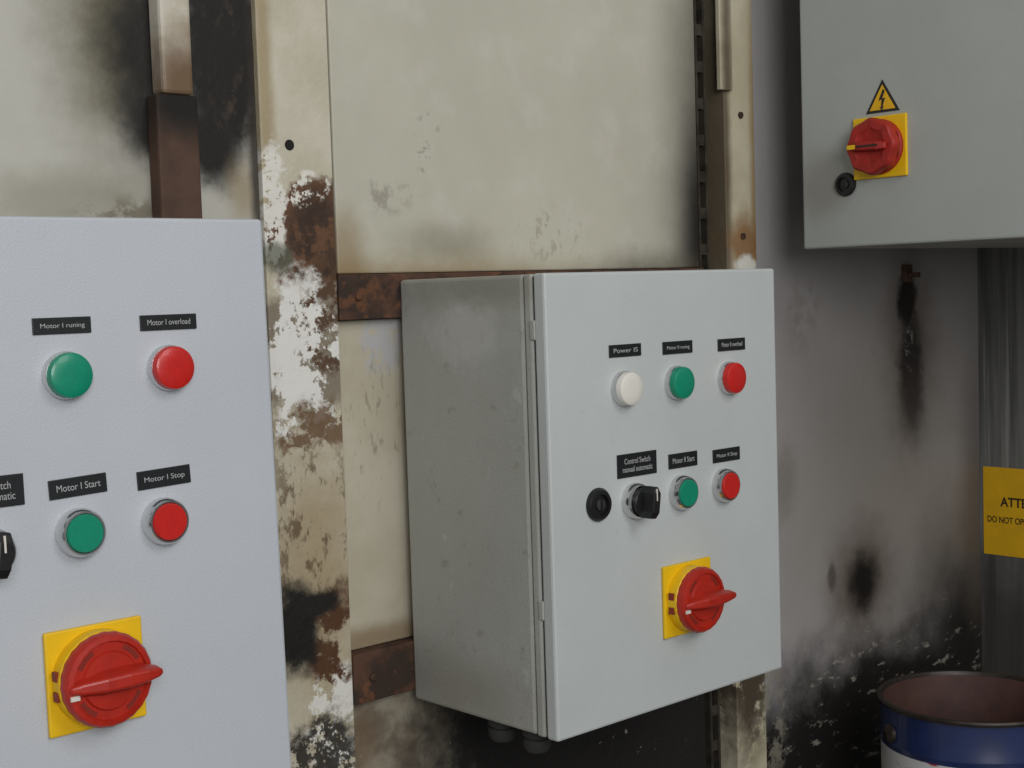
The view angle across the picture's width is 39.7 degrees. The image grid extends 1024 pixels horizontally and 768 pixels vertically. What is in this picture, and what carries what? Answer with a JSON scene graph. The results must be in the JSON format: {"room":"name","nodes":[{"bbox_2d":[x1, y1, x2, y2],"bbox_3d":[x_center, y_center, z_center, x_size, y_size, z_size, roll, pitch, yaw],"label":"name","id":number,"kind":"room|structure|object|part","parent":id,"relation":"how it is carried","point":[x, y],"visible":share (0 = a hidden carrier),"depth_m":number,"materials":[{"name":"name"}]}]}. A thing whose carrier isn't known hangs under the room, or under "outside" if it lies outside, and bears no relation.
{"room":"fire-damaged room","nodes":[
{"label":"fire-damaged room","id":0,"kind":"room"},
{"bbox_2d":[977,248,1023,676],"bbox_3d":[1.664,0.054,0.905,0.060,2.800,3.090,-5,5,-42],"label":"wall","id":1,"kind":"structure","parent":0,"point":[1000,270],"depth_m":1.95,"materials":[{"name":"metal"}]},
{"bbox_2d":[800,0,1023,248],"bbox_3d":[0.655,-0.456,1.508,0.544,0.600,0.501,-5,5,-42],"label":"upper cabinet","id":2,"kind":"object","parent":1,"relation":"attached to","point":[913,110],"visible":1,"depth_m":1.44,"materials":[{"name":"grey metal"}]},
{"bbox_2d":[847,113,907,179],"bbox_3d":[0.371,-0.244,1.458,0.030,0.063,0.063,-5,5,-42],"label":"switch","id":3,"kind":"object","parent":2,"relation":"attached to","point":[877,143],"depth_m":1.45,"materials":[{"name":"red plastic"}]},
{"bbox_2d":[983,466,1023,557],"bbox_3d":[0.706,0.177,1.917,0.001,0.122,0.150,-5,5,-42],"label":"warning sticker","id":4,"kind":"object","parent":1,"relation":"attached to","point":[1003,488],"visible":1,"depth_m":1.95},
{"bbox_3d":[-0.352,0.104,1.125,2.618,2.800,0.040,-5,5,-42],"label":"sheet","id":5,"kind":"object","parent":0,"visible":0},
{"bbox_2d":[0,0,259,219],"bbox_3d":[-0.751,0.144,0.709,1.466,2.800,0.035,-5,5,-42],"label":"panel","id":6,"kind":"object","parent":5,"relation":"attached to","point":[76,75],"visible":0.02,"depth_m":1.08,"materials":[{"name":"paint"}]},
{"bbox_2d":[0,216,290,767],"bbox_3d":[-0.315,0.102,0.924,0.300,0.417,0.210,-5,4,-42],"label":"control box","id":7,"kind":"object","parent":6,"relation":"attached to","point":[141,610],"visible":1,"depth_m":0.90,"materials":[{"name":"silver metal"}]},
{"bbox_3d":[-0.312,0.065,0.838,0.049,0.019,0.001,-5,4,-42],"label":"label plate","id":8,"kind":"part","parent":7,"relation":"part of","materials":[{"name":"black plastic"}]},
{"bbox_3d":[-0.276,-0.036,0.871,0.038,0.010,0.001,-5,4,-42],"label":"label plate","id":9,"kind":"part","parent":7,"relation":"part of","materials":[{"name":"black plastic"}]},
{"bbox_3d":[-0.269,0.063,0.878,0.038,0.012,0.001,-8,6,-42],"label":"label plate","id":10,"kind":"part","parent":7,"relation":"part of","materials":[{"name":"black plastic"}]},
{"bbox_2d":[42,615,162,738],"bbox_3d":[-0.250,0.182,0.874,0.065,0.065,0.034,-5,5,-42],"label":"switch","id":11,"kind":"object","parent":7,"relation":"attached to","point":[101,674],"depth_m":0.87,"materials":[{"name":"red plastic"}]},
{"bbox_3d":[-0.225,0.060,0.918,0.038,0.012,0.001,-8,6,-42],"label":"label plate","id":12,"kind":"part","parent":7,"relation":"part of","materials":[{"name":"black plastic"}]},
{"bbox_3d":[-0.223,-0.040,0.920,0.041,0.010,0.001,-5,4,-42],"label":"label plate","id":13,"kind":"part","parent":7,"relation":"part of","materials":[{"name":"black plastic"}]},
{"bbox_2d":[148,0,192,95],"bbox_3d":[-0.281,-0.760,1.072,0.027,1.073,0.019,-5,5,-42],"label":"trim","id":14,"kind":"structure","parent":6,"relation":"attached to","point":[169,21],"depth_m":1.10,"materials":[{"name":"metal"}]},
{"bbox_2d":[147,93,201,218],"bbox_3d":[-0.252,0.187,1.133,0.036,0.827,0.017,-5,5,-42],"label":"metal beam","id":15,"kind":"structure","parent":6,"relation":"attached to","point":[172,119],"depth_m":1.10,"materials":[{"name":"metal"}]},
{"bbox_2d":[251,0,355,767],"bbox_3d":[-0.185,0.093,1.224,0.070,2.800,0.041,-5,5,-42],"label":"metal post","id":16,"kind":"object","parent":5,"relation":"attached to","point":[290,59],"depth_m":1.20,"materials":[{"name":"paint"}]},
{"bbox_2d":[285,140,293,149],"bbox_3d":[-0.186,-0.200,1.184,0.009,0.009,0.001,-5,5,-42],"label":"bolt hole","id":17,"kind":"object","parent":16,"relation":"attached to","point":[289,144],"visible":1,"depth_m":1.18,"materials":[{"name":"black metal"}]},
{"bbox_2d":[338,318,412,649],"bbox_3d":[0.019,0.074,1.417,0.484,0.292,0.030,-5,5,-42],"label":"panel","id":18,"kind":"object","parent":5,"relation":"attached to","point":[370,350],"visible":0.2,"depth_m":1.27,"materials":[{"name":"beige paint"}]},
{"bbox_2d":[400,268,780,753],"bbox_3d":[0.090,0.101,1.295,0.300,0.402,0.220,-5,5,-42],"label":"control box","id":19,"kind":"object","parent":18,"relation":"attached to","point":[592,469],"visible":1,"depth_m":1.21,"materials":[{"name":"silver metal"}]},
{"bbox_3d":[0.095,-0.028,1.191,0.039,0.010,0.001,-5,5,-42],"label":"label plate","id":20,"kind":"part","parent":19,"relation":"part of","materials":[{"name":"black plastic"}]},
{"bbox_3d":[0.106,0.068,1.204,0.049,0.020,0.001,-5,5,-42],"label":"label plate","id":21,"kind":"part","parent":19,"relation":"part of","materials":[{"name":"black plastic"}]},
{"bbox_3d":[0.137,0.091,1.243,0.300,0.380,0.013,-5,5,-42],"label":"door","id":22,"kind":"part","parent":19,"relation":"part of","materials":[{"name":"grey metal"}]},
{"bbox_3d":[0.144,-0.032,1.236,0.039,0.011,0.001,-5,5,-42],"label":"label plate","id":23,"kind":"part","parent":19,"relation":"part of","materials":[{"name":"black plastic"}]},
{"bbox_3d":[0.150,0.067,1.245,0.038,0.013,0.001,-5,5,-42],"label":"label plate","id":24,"kind":"part","parent":19,"relation":"part of","materials":[{"name":"black plastic"}]},
{"bbox_2d":[661,557,735,638],"bbox_3d":[0.165,0.189,1.241,0.064,0.063,0.034,-5,5,-42],"label":"switch","id":25,"kind":"object","parent":19,"relation":"attached to","point":[694,596],"depth_m":1.23,"materials":[{"name":"red plastic"}]},
{"bbox_3d":[0.194,0.064,1.285,0.038,0.012,0.001,-5,5,-42],"label":"label plate","id":26,"kind":"part","parent":19,"relation":"part of","materials":[{"name":"black plastic"}]},
{"bbox_3d":[0.199,-0.036,1.286,0.038,0.011,0.001,-5,5,-42],"label":"label plate","id":27,"kind":"part","parent":19,"relation":"part of","materials":[{"name":"black plastic"}]},
{"bbox_2d":[351,636,414,704],"bbox_3d":[0.027,0.243,1.421,0.488,0.044,0.042,-5,5,-42],"label":"trim","id":28,"kind":"structure","parent":5,"relation":"attached to","point":[392,662],"depth_m":1.26,"materials":[{"name":"brown metal"}]},
{"bbox_2d":[369,673,377,681],"bbox_3d":[-0.122,0.259,1.254,0.008,0.007,0.003,-5,5,-42],"label":"bolt","id":29,"kind":"object","parent":28,"relation":"attached to","point":[373,677],"visible":1,"depth_m":1.25,"materials":[{"name":"brown metal"}]},
{"bbox_2d":[325,0,698,274],"bbox_3d":[-0.004,-0.717,1.364,0.484,1.214,0.037,-5,5,-42],"label":"panel","id":30,"kind":"object","parent":5,"relation":"attached to","point":[467,135],"visible":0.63,"depth_m":1.36,"materials":[{"name":"beige paint"}]},
{"bbox_2d":[336,268,703,319],"bbox_3d":[0.017,-0.091,1.400,0.488,0.040,0.042,-5,5,-42],"label":"trim","id":31,"kind":"structure","parent":5,"relation":"attached to","point":[381,293],"depth_m":1.25,"materials":[{"name":"brown metal"}]},
{"bbox_2d":[354,293,362,300],"bbox_3d":[-0.133,-0.076,1.232,0.008,0.007,0.003,-5,5,-42],"label":"bolt","id":32,"kind":"object","parent":31,"relation":"attached to","point":[358,296],"visible":1,"depth_m":1.23,"materials":[{"name":"brown metal"}]},
{"bbox_2d":[353,689,705,767],"bbox_3d":[0.044,0.868,1.468,0.484,1.208,0.030,-5,5,-42],"label":"panel","id":33,"kind":"object","parent":5,"relation":"attached to","point":[402,730],"visible":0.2,"depth_m":1.38,"materials":[{"name":"paint"}]},
{"bbox_2d":[693,0,720,767],"bbox_3d":[0.210,-0.043,1.585,0.017,2.600,0.020,-5,5,-42],"label":"metal strip","id":34,"kind":"object","parent":5,"relation":"attached to","point":[712,698],"visible":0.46,"depth_m":1.57,"materials":[{"name":"metal"}]},
{"bbox_2d":[704,0,766,767],"bbox_3d":[0.252,0.053,1.624,0.053,2.800,0.040,-5,5,-42],"label":"metal post","id":35,"kind":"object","parent":5,"relation":"attached to","point":[730,138],"depth_m":1.59,"materials":[{"name":"metal"}]},
{"bbox_2d":[715,0,732,90],"bbox_3d":[0.218,-0.832,1.531,0.021,1.020,0.006,-5,5,-42],"label":"trim","id":36,"kind":"structure","parent":35,"relation":"attached to","point":[722,7],"depth_m":1.56,"materials":[{"name":"paint"}]},
{"bbox_2d":[738,112,743,117],"bbox_3d":[0.256,-0.301,1.586,0.008,0.007,0.003,-5,5,-42],"label":"bolt","id":37,"kind":"object","parent":35,"relation":"attached to","point":[740,114],"visible":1,"depth_m":1.58,"materials":[{"name":"brown metal"}]},
{"bbox_2d":[740,233,745,238],"bbox_3d":[0.260,-0.166,1.595,0.008,0.007,0.003,-5,5,-42],"label":"bolt","id":38,"kind":"object","parent":35,"relation":"attached to","point":[743,235],"visible":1,"depth_m":1.59,"materials":[{"name":"metal"}]},
{"bbox_2d":[751,0,981,767],"bbox_3d":[0.460,0.035,1.804,0.498,2.800,0.056,-5,5,-42],"label":"wall","id":39,"kind":"structure","parent":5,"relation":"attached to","point":[877,373],"depth_m":1.77,"materials":[{"name":"grey paint"}]},
{"bbox_3d":[0.509,-0.142,1.829,0.016,0.023,0.007,-5,5,-42],"label":"bracket plate","id":40,"kind":"part","parent":39,"relation":"part of","materials":[{"name":"brown metal"}]},
{"bbox_3d":[0.514,-0.142,1.824,0.016,0.023,0.021,-5,5,-42],"label":"wall bracket","id":41,"kind":"part","parent":39,"relation":"part of","materials":[{"name":"brown metal"}]},
{"bbox_3d":[0.747,1.563,0.114,2.678,0.050,3.090,-5,5,-42],"label":"floor","id":42,"kind":"structure","parent":0,"visible":0},
{"bbox_3d":[0.610,1.012,1.615,0.654,0.864,0.512,-5,5,-42],"label":"workbench","id":43,"kind":"object","parent":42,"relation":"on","visible":0},
{"bbox_2d":[872,670,1023,767],"bbox_3d":[0.526,0.467,1.617,0.217,0.230,0.217,-5,5,-42],"label":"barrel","id":44,"kind":"object","parent":43,"relation":"on","point":[947,718],"visible":1,"depth_m":1.59,"materials":[{"name":"metal"}]},
{"bbox_3d":[0.512,0.410,1.664,0.223,0.058,0.112,-3,4,-12],"label":"handle","id":45,"kind":"part","parent":44,"relation":"part of","materials":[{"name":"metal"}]}
]}

